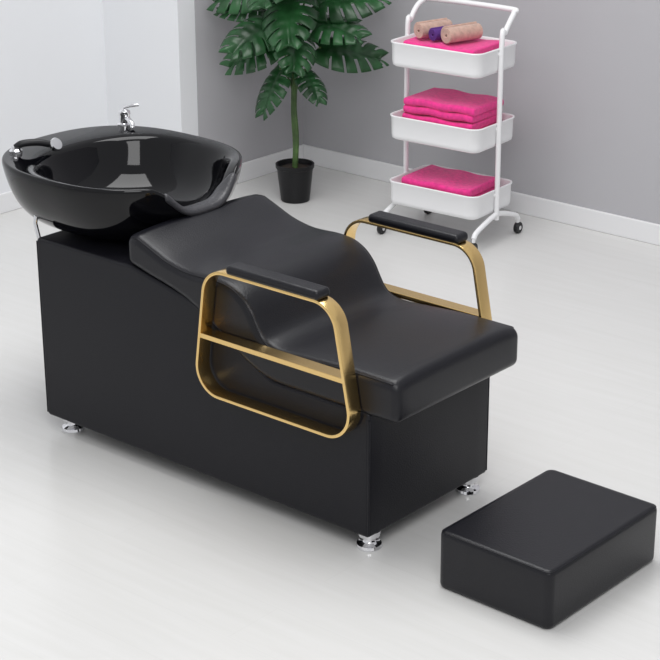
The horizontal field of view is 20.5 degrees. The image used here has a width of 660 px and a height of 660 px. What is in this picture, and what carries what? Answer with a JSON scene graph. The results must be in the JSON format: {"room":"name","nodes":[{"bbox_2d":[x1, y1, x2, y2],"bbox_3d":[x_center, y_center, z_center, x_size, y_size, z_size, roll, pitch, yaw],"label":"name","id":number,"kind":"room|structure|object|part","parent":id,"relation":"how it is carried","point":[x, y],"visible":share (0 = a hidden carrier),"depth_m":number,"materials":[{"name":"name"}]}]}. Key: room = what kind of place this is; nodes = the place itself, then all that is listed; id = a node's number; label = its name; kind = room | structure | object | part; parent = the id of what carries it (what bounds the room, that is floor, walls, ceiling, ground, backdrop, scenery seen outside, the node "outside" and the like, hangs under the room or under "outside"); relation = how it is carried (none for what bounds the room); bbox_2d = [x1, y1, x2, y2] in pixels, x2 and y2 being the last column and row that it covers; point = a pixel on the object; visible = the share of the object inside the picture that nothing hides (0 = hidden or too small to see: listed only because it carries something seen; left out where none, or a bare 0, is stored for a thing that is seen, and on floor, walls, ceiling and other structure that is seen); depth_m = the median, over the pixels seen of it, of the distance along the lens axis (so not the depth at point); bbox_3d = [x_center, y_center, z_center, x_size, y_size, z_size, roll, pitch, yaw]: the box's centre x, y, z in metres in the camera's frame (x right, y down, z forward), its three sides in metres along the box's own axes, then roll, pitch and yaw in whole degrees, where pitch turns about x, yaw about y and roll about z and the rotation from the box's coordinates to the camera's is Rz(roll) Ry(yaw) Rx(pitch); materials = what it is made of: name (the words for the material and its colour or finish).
{"room":"salon","nodes":[
{"label":"salon","id":0,"kind":"room"},
{"bbox_2d":[0,0,107,193],"bbox_3d":[-3.104,-1.155,5.386,0.120,2.900,6.585,17,27,37],"label":"wall","id":1,"kind":"structure","parent":0,"point":[53,71],"depth_m":7.70,"materials":[{"name":"white paint"}]},
{"bbox_2d":[0,191,21,213],"bbox_3d":[-3.081,0.188,5.817,0.014,0.085,6.485,17,27,37],"label":"baseboard","id":2,"kind":"structure","parent":1,"relation":"attached to","point":[8,202],"depth_m":7.68,"materials":[{"name":"white"}]},
{"bbox_2d":[102,0,197,135],"bbox_3d":[-0.777,-1.982,7.507,0.459,2.900,0.100,17,27,37],"label":"wall","id":3,"kind":"structure","parent":0,"point":[150,45],"depth_m":7.76,"materials":[{"name":"white paint"}]},
{"bbox_2d":[194,0,302,162],"bbox_3d":[-0.394,-2.050,7.680,0.120,2.900,0.679,17,27,37],"label":"wall","id":4,"kind":"structure","parent":0,"point":[226,103],"depth_m":7.95,"materials":[{"name":"grey paint"}]},
{"bbox_2d":[237,145,302,183],"bbox_3d":[-0.375,-0.706,8.105,0.014,0.085,0.766,17,27,37],"label":"baseboard","id":5,"kind":"structure","parent":4,"relation":"attached to","point":[264,165],"depth_m":8.18,"materials":[{"name":"white"}]},
{"bbox_2d":[0,165,659,659],"bbox_3d":[-0.119,0.935,4.106,7.700,0.100,7.500,17,27,37],"label":"floor","id":6,"kind":"structure","parent":0,"point":[111,549],"depth_m":5.14,"materials":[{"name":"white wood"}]},
{"bbox_2d":[2,103,517,551],"bbox_3d":[-0.271,-0.057,5.296,1.636,0.896,0.658,17,27,37],"label":"chair","id":7,"kind":"object","parent":6,"relation":"on","point":[244,343],"visible":1,"depth_m":5.08,"materials":[{"name":"black leather"}]},
{"bbox_2d":[9,146,22,154],"bbox_3d":[-0.946,-0.542,5.483,0.040,0.022,0.040,17,27,37],"label":"socket","id":8,"kind":"object","parent":7,"relation":"attached to","point":[14,150],"depth_m":5.47,"materials":[{"name":"silver metal"}]},
{"bbox_3d":[-0.859,-0.326,5.383,0.031,0.143,0.031,17,27,37],"label":"basin support rod","id":9,"kind":"part","parent":7,"relation":"part of","materials":[{"name":"silver metal"}]},
{"bbox_2d":[2,125,241,240],"bbox_3d":[-0.622,-0.429,5.488,0.695,0.209,0.635,17,27,37],"label":"basin","id":10,"kind":"object","parent":7,"relation":"in","point":[112,182],"depth_m":5.49,"materials":[{"name":"black ceramic"}]},
{"bbox_2d":[117,103,138,127],"bbox_3d":[-0.636,-0.680,5.769,0.092,0.072,0.063,17,27,37],"label":"faucet","id":11,"kind":"object","parent":7,"relation":"on","point":[125,121],"depth_m":5.77,"materials":[{"name":"silver metal"}]},
{"bbox_3d":[-0.145,0.054,4.804,0.551,0.373,0.047,17,27,37],"label":"armrest frame","id":12,"kind":"part","parent":7,"relation":"part of","materials":[{"name":"gold metal"}]},
{"bbox_3d":[-0.026,-0.090,5.056,0.980,0.320,0.540,17,27,37],"label":"seat and cushion","id":13,"kind":"part","parent":7,"relation":"part of","materials":[{"name":"black leather"}]},
{"bbox_3d":[0.239,-0.109,5.222,0.551,0.373,0.047,17,27,37],"label":"armrest frame","id":14,"kind":"part","parent":7,"relation":"part of","materials":[{"name":"gold metal"}]},
{"bbox_2d":[276,158,313,203],"bbox_3d":[-0.150,-0.636,7.815,0.166,0.163,0.166,17,27,37],"label":"pot","id":15,"kind":"object","parent":6,"relation":"on","point":[294,174],"depth_m":7.77,"materials":[{"name":"black plastic"}]},
{"bbox_2d":[206,0,390,203],"bbox_3d":[-0.143,-1.051,7.648,0.695,1.056,0.687,17,27,37],"label":"monstera","id":16,"kind":"object","parent":6,"relation":"on","point":[276,27],"visible":1,"depth_m":7.49,"materials":[{"name":"green plant"}]},
{"bbox_3d":[-0.151,-0.901,7.713,0.030,0.472,0.038,-13,25,-30],"label":"stem","id":17,"kind":"part","parent":16,"relation":"part of","materials":[{"name":"green plant"}]},
{"bbox_2d":[377,0,522,248],"bbox_3d":[0.485,-0.827,7.236,0.462,0.932,0.384,15,26,34],"label":"utility cart","id":18,"kind":"object","parent":6,"relation":"on","point":[408,56],"visible":0.83,"depth_m":7.13,"materials":[{"name":"white paint"}]},
{"bbox_2d":[401,165,494,196],"bbox_3d":[0.482,-0.567,7.336,0.332,0.110,0.230,15,26,34],"label":"towel","id":19,"kind":"object","parent":18,"relation":"in","point":[460,182],"visible":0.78,"depth_m":7.28,"materials":[{"name":"pink fabric"}]},
{"bbox_2d":[403,37,498,53],"bbox_3d":[0.484,-1.088,7.134,0.333,0.098,0.229,15,26,34],"label":"towel","id":20,"kind":"object","parent":18,"relation":"in","point":[475,46],"visible":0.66,"depth_m":7.06,"materials":[{"name":"pink fabric"}]},
{"bbox_2d":[414,18,452,37],"bbox_3d":[0.407,-1.187,7.160,0.150,0.062,0.061,-14,25,-32],"label":"rolled towel","id":21,"kind":"object","parent":20,"relation":"on","point":[421,29],"visible":0.73,"depth_m":7.13,"materials":[{"name":"beige fabric"}]},
{"bbox_2d":[429,23,460,40],"bbox_3d":[0.459,-1.164,7.120,0.150,0.050,0.049,-14,25,-32],"label":"rolled towel","id":22,"kind":"object","parent":20,"relation":"on","point":[434,33],"visible":0.4,"depth_m":7.08,"materials":[{"name":"purple fabric"}]},
{"bbox_2d":[441,21,482,43],"bbox_3d":[0.512,-1.155,7.073,0.160,0.066,0.064,-14,25,-32],"label":"rolled towel","id":23,"kind":"object","parent":20,"relation":"on","point":[470,30],"visible":1,"depth_m":7.05,"materials":[{"name":"beige fabric"}]},
{"bbox_2d":[390,164,511,219],"bbox_3d":[0.486,-0.556,7.341,0.432,0.099,0.304,15,26,34],"label":"tray","id":24,"kind":"object","parent":18,"relation":"on","point":[436,201],"depth_m":7.22,"materials":[{"name":"white paint"}]},
{"bbox_2d":[390,109,514,152],"bbox_3d":[0.485,-0.808,7.243,0.432,0.099,0.304,15,26,34],"label":"tray","id":25,"kind":"object","parent":18,"relation":"on","point":[405,129],"depth_m":7.12,"materials":[{"name":"white paint"}]},
{"bbox_2d":[402,88,503,128],"bbox_3d":[0.487,-0.845,7.226,0.334,0.168,0.230,15,26,34],"label":"towel","id":26,"kind":"object","parent":18,"relation":"in","point":[451,107],"visible":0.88,"depth_m":7.14,"materials":[{"name":"pink fabric"}]},
{"bbox_2d":[391,33,516,78],"bbox_3d":[0.484,-1.083,7.137,0.432,0.099,0.304,15,26,34],"label":"tray","id":27,"kind":"object","parent":18,"relation":"on","point":[461,64],"depth_m":7.02,"materials":[{"name":"white paint"}]},
{"bbox_2d":[440,470,656,628],"bbox_3d":[0.568,0.557,4.713,0.349,0.163,0.495,17,27,38],"label":"footstool","id":28,"kind":"object","parent":6,"relation":"on","point":[541,551],"visible":1,"depth_m":4.60,"materials":[{"name":"black leather"}]},
{"bbox_2d":[302,0,659,223],"bbox_3d":[2.473,-1.367,5.879,6.980,2.900,0.120,17,27,37],"label":"wall","id":29,"kind":"structure","parent":0,"point":[581,90],"depth_m":7.41,"materials":[{"name":"grey paint"}]},
{"bbox_2d":[302,144,659,245],"bbox_3d":[2.480,-0.021,6.302,6.860,0.085,0.014,17,27,37],"label":"baseboard","id":30,"kind":"structure","parent":29,"relation":"attached to","point":[622,226],"depth_m":7.57,"materials":[{"name":"white"}]}
]}

